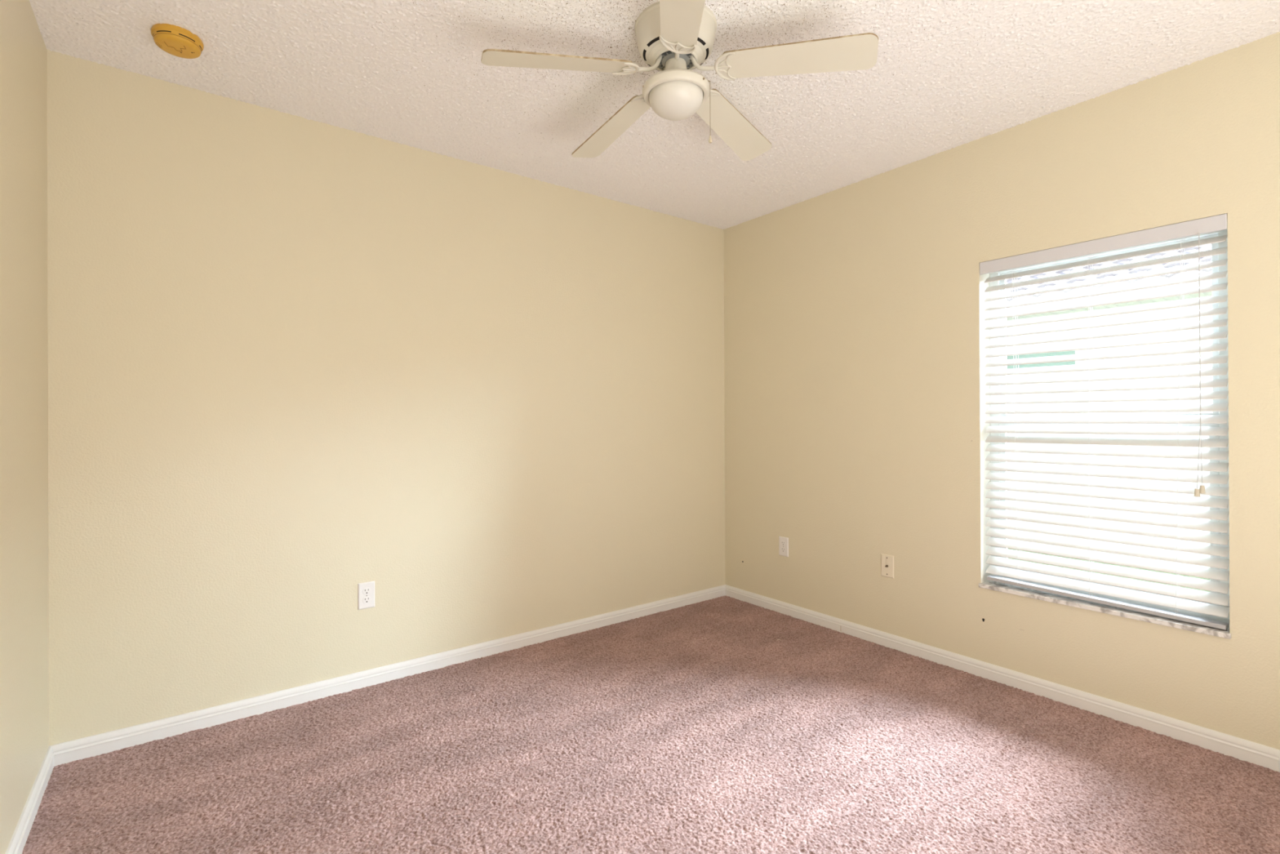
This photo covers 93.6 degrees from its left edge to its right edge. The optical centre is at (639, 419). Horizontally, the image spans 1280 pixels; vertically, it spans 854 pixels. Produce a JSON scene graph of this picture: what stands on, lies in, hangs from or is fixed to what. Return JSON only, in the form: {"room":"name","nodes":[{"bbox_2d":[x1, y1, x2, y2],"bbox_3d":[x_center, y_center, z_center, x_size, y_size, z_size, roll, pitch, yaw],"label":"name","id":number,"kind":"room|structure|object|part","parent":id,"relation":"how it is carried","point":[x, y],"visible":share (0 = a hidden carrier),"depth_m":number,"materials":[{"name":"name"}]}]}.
{"room":"empty bedroom","nodes":[
{"label":"empty bedroom","id":0,"kind":"room"},
{"bbox_2d":[0,0,48,853],"bbox_3d":[-0.730,-0.044,0.246,0.140,2.550,4.440,0,0,-37],"label":"wall","id":1,"kind":"structure","parent":0,"point":[24,340],"depth_m":1.72,"materials":[{"name":"beige paint"}]},
{"bbox_2d":[4,745,54,853],"bbox_3d":[-0.706,1.148,0.347,0.015,0.086,4.300,0,0,-37],"label":"baseboard","id":2,"kind":"structure","parent":1,"relation":"attached to","point":[18,841],"depth_m":1.76,"materials":[{"name":"white paint"}]},
{"bbox_2d":[46,49,725,745],"bbox_3d":[-0.770,-0.041,3.096,3.534,2.550,0.140,0,0,-37],"label":"wall","id":3,"kind":"structure","parent":0,"point":[295,362],"depth_m":2.59,"materials":[{"name":"beige paint"}]},
{"bbox_2d":[357,581,374,609],"bbox_3d":[-1.210,0.778,2.663,0.070,0.115,0.007,0,0,-37],"label":"wall outlet","id":4,"kind":"object","parent":3,"relation":"attached to","point":[366,590],"visible":1,"depth_m":2.66,"materials":[{"name":"white plastic"}]},
{"bbox_2d":[362,595,370,603],"bbox_3d":[-1.209,0.798,2.661,0.034,0.028,0.002,0,0,-37],"label":"receptacle","id":5,"kind":"object","parent":4,"relation":"attached to","point":[366,599],"depth_m":2.66,"materials":[{"name":"white plastic"}]},
{"bbox_2d":[362,587,370,594],"bbox_3d":[-1.209,0.759,2.661,0.034,0.028,0.002,0,0,-37],"label":"receptacle","id":6,"kind":"object","parent":4,"relation":"attached to","point":[365,590],"depth_m":2.66,"materials":[{"name":"white plastic"}]},
{"bbox_2d":[49,584,725,766],"bbox_3d":[-0.718,1.151,3.033,3.254,0.086,0.015,0,0,-37],"label":"baseboard","id":7,"kind":"structure","parent":3,"relation":"attached to","point":[93,745],"depth_m":2.58,"materials":[{"name":"white paint"}]},
{"bbox_2d":[22,595,1279,853],"bbox_3d":[0.576,1.169,1.337,3.294,0.007,4.320,0,0,-37],"label":"floor","id":8,"kind":"structure","parent":0,"point":[693,728],"depth_m":2.00,"materials":[{"name":"carpet"}]},
{"bbox_2d":[29,0,1279,229],"bbox_3d":[0.565,-1.274,1.340,3.294,0.006,4.320,0,0,-37],"label":"ceiling","id":9,"kind":"structure","parent":0,"point":[946,74],"depth_m":2.20,"materials":[{"name":"white paint"}]},
{"bbox_2d":[151,23,204,58],"bbox_3d":[-1.530,-1.246,1.991,0.139,0.045,0.139,0,0,-17],"label":"smoke detector","id":10,"kind":"object","parent":9,"relation":"attached to","point":[176,41],"visible":1,"depth_m":1.96,"materials":[{"name":"plastic"}]},
{"bbox_2d":[480,0,878,160],"bbox_3d":[0.099,-1.076,1.984,1.181,0.398,1.141,0,0,-37],"label":"ceiling fan","id":11,"kind":"object","parent":9,"relation":"hanging from","point":[674,37],"visible":1,"depth_m":1.87,"materials":[{"name":"white wood"}]},
{"bbox_3d":[-0.250,-1.090,1.837,0.453,0.073,0.129,0,0,-17],"label":"blade","id":12,"kind":"part","parent":11,"relation":"part of","materials":[{"name":"white laminate"}]},
{"bbox_3d":[-0.103,-1.090,2.263,0.129,0.073,0.453,0,0,-35],"label":"blade","id":13,"kind":"part","parent":11,"relation":"part of","materials":[{"name":"white laminate"}]},
{"bbox_3d":[0.116,-1.187,1.949,0.114,0.068,0.114,0,0,-37],"label":"motor","id":14,"kind":"part","parent":11,"relation":"part of","materials":[{"name":"grey metal"}]},
{"bbox_3d":[0.117,-1.017,1.949,0.174,0.072,0.174,0,0,-37],"label":"lamp shade","id":15,"kind":"part","parent":11,"relation":"part of","materials":[{"name":"white glass"}]},
{"bbox_3d":[0.110,-1.092,1.566,0.129,0.073,0.453,0,0,1],"label":"blade","id":16,"kind":"part","parent":11,"relation":"part of","materials":[{"name":"white laminate"}]},
{"bbox_3d":[0.347,-1.092,2.255,0.129,0.073,0.453,0,0,37],"label":"blade","id":17,"kind":"part","parent":11,"relation":"part of","materials":[{"name":"white laminate"}]},
{"bbox_3d":[0.479,-1.093,1.824,0.453,0.073,0.129,0,0,19],"label":"blade","id":18,"kind":"part","parent":11,"relation":"part of","materials":[{"name":"white laminate"}]},
{"bbox_2d":[724,31,1279,749],"bbox_3d":[1.968,-0.054,2.304,0.141,2.550,4.440,0,0,-37],"label":"wall","id":19,"kind":"structure","parent":0,"point":[855,314],"depth_m":2.80,"materials":[{"name":"beige paint"}]},
{"bbox_2d":[778,536,788,556],"bbox_3d":[0.866,0.767,3.631,0.007,0.115,0.070,0,0,-37],"label":"wall outlet","id":20,"kind":"object","parent":19,"relation":"attached to","point":[783,541],"visible":1,"depth_m":3.63,"materials":[{"name":"white plastic"}]},
{"bbox_2d":[880,553,893,577],"bbox_3d":[1.270,0.754,3.095,0.016,0.115,0.070,0,0,-37],"label":"wall plate","id":21,"kind":"object","parent":19,"relation":"attached to","point":[886,561],"visible":1,"depth_m":3.09,"materials":[{"name":"beige plastic"}]},
{"bbox_2d":[725,584,1279,772],"bbox_3d":[1.870,1.139,2.312,0.015,0.086,4.300,0,0,-37],"label":"baseboard","id":22,"kind":"structure","parent":19,"relation":"attached to","point":[1241,748],"depth_m":2.52,"materials":[{"name":"white paint"}]},
{"bbox_2d":[978,580,1231,639],"bbox_3d":[1.835,0.752,2.441,0.112,0.018,0.827,0,0,-37],"label":"trim","id":23,"kind":"structure","parent":19,"relation":"attached to","point":[989,584],"depth_m":2.38,"materials":[{"name":"stone"}]},
{"bbox_2d":[989,225,1229,626],"bbox_3d":[1.887,0.016,2.483,0.048,1.465,0.817,0,0,-37],"label":"window","id":24,"kind":"structure","parent":19,"relation":"in","point":[1223,244],"depth_m":2.36,"materials":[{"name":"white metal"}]},
{"bbox_2d":[979,213,1229,630],"bbox_3d":[1.813,0.012,2.426,0.085,1.454,0.814,0,0,-37],"label":"window blind","id":25,"kind":"object","parent":24,"relation":"attached to","point":[1216,223],"visible":0.94,"depth_m":2.37,"materials":[{"name":"white plastic"}]},
{"bbox_3d":[1.663,0.023,2.652,0.051,1.390,0.016,0,0,-37],"label":"ladder cord","id":26,"kind":"part","parent":25,"relation":"part of","materials":[{"name":"white fabric"}]},
{"bbox_3d":[1.827,0.022,2.437,0.051,1.390,0.001,0,0,-37],"label":"ladder cord","id":27,"kind":"part","parent":25,"relation":"part of","materials":[{"name":"white fabric"}]},
{"bbox_3d":[1.832,0.724,2.433,0.049,0.016,0.788,0,1,-37],"label":"rail","id":28,"kind":"part","parent":25,"relation":"part of","materials":[{"name":"grey"}]},
{"bbox_3d":[1.993,0.021,2.219,0.051,1.390,0.022,0,0,-37],"label":"ladder cord","id":29,"kind":"part","parent":25,"relation":"part of","materials":[{"name":"white fabric"}]},
{"bbox_3d":[1.988,-0.208,2.142,0.002,0.914,0.012,0,0,-37],"label":"lift cord","id":30,"kind":"part","parent":25,"relation":"part of","materials":[{"name":"white fabric"}]},
{"bbox_3d":[1.994,-0.215,2.139,0.002,0.901,0.007,0,0,-37],"label":"lift cord","id":31,"kind":"part","parent":25,"relation":"part of","materials":[{"name":"white fabric"}]},
{"bbox_3d":[1.885,0.350,2.480,0.018,0.708,0.737,0,0,-37],"label":"sash","id":32,"kind":"part","parent":24,"relation":"part of","materials":[{"name":"white metal"}]},
{"bbox_3d":[1.897,-0.332,2.492,0.016,0.688,0.737,0,0,-37],"label":"sash","id":33,"kind":"part","parent":24,"relation":"part of","materials":[{"name":"white metal"}]},
{"label":"outside","id":34,"kind":"structure","parent":0,"visible":0},
{"bbox_2d":[1007,539,1209,591],"bbox_3d":[3.390,1.518,4.917,5.280,0.001,26.000,0,0,-37],"label":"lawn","id":35,"kind":"structure","parent":34,"point":[1010,540],"depth_m":6.17,"materials":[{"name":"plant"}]},
{"bbox_2d":[1006,244,1213,568],"bbox_3d":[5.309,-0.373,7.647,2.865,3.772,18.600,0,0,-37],"label":"window glass","id":36,"kind":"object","parent":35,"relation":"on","point":[1204,247],"visible":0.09,"depth_m":6.65,"materials":[{"name":"clear glass"}]},
{"bbox_3d":[4.649,-0.709,7.555,0.006,0.180,1.380,0,0,-37],"label":"pane","id":37,"kind":"part","parent":36,"relation":"part of","materials":[{"name":"grey"}]}
]}

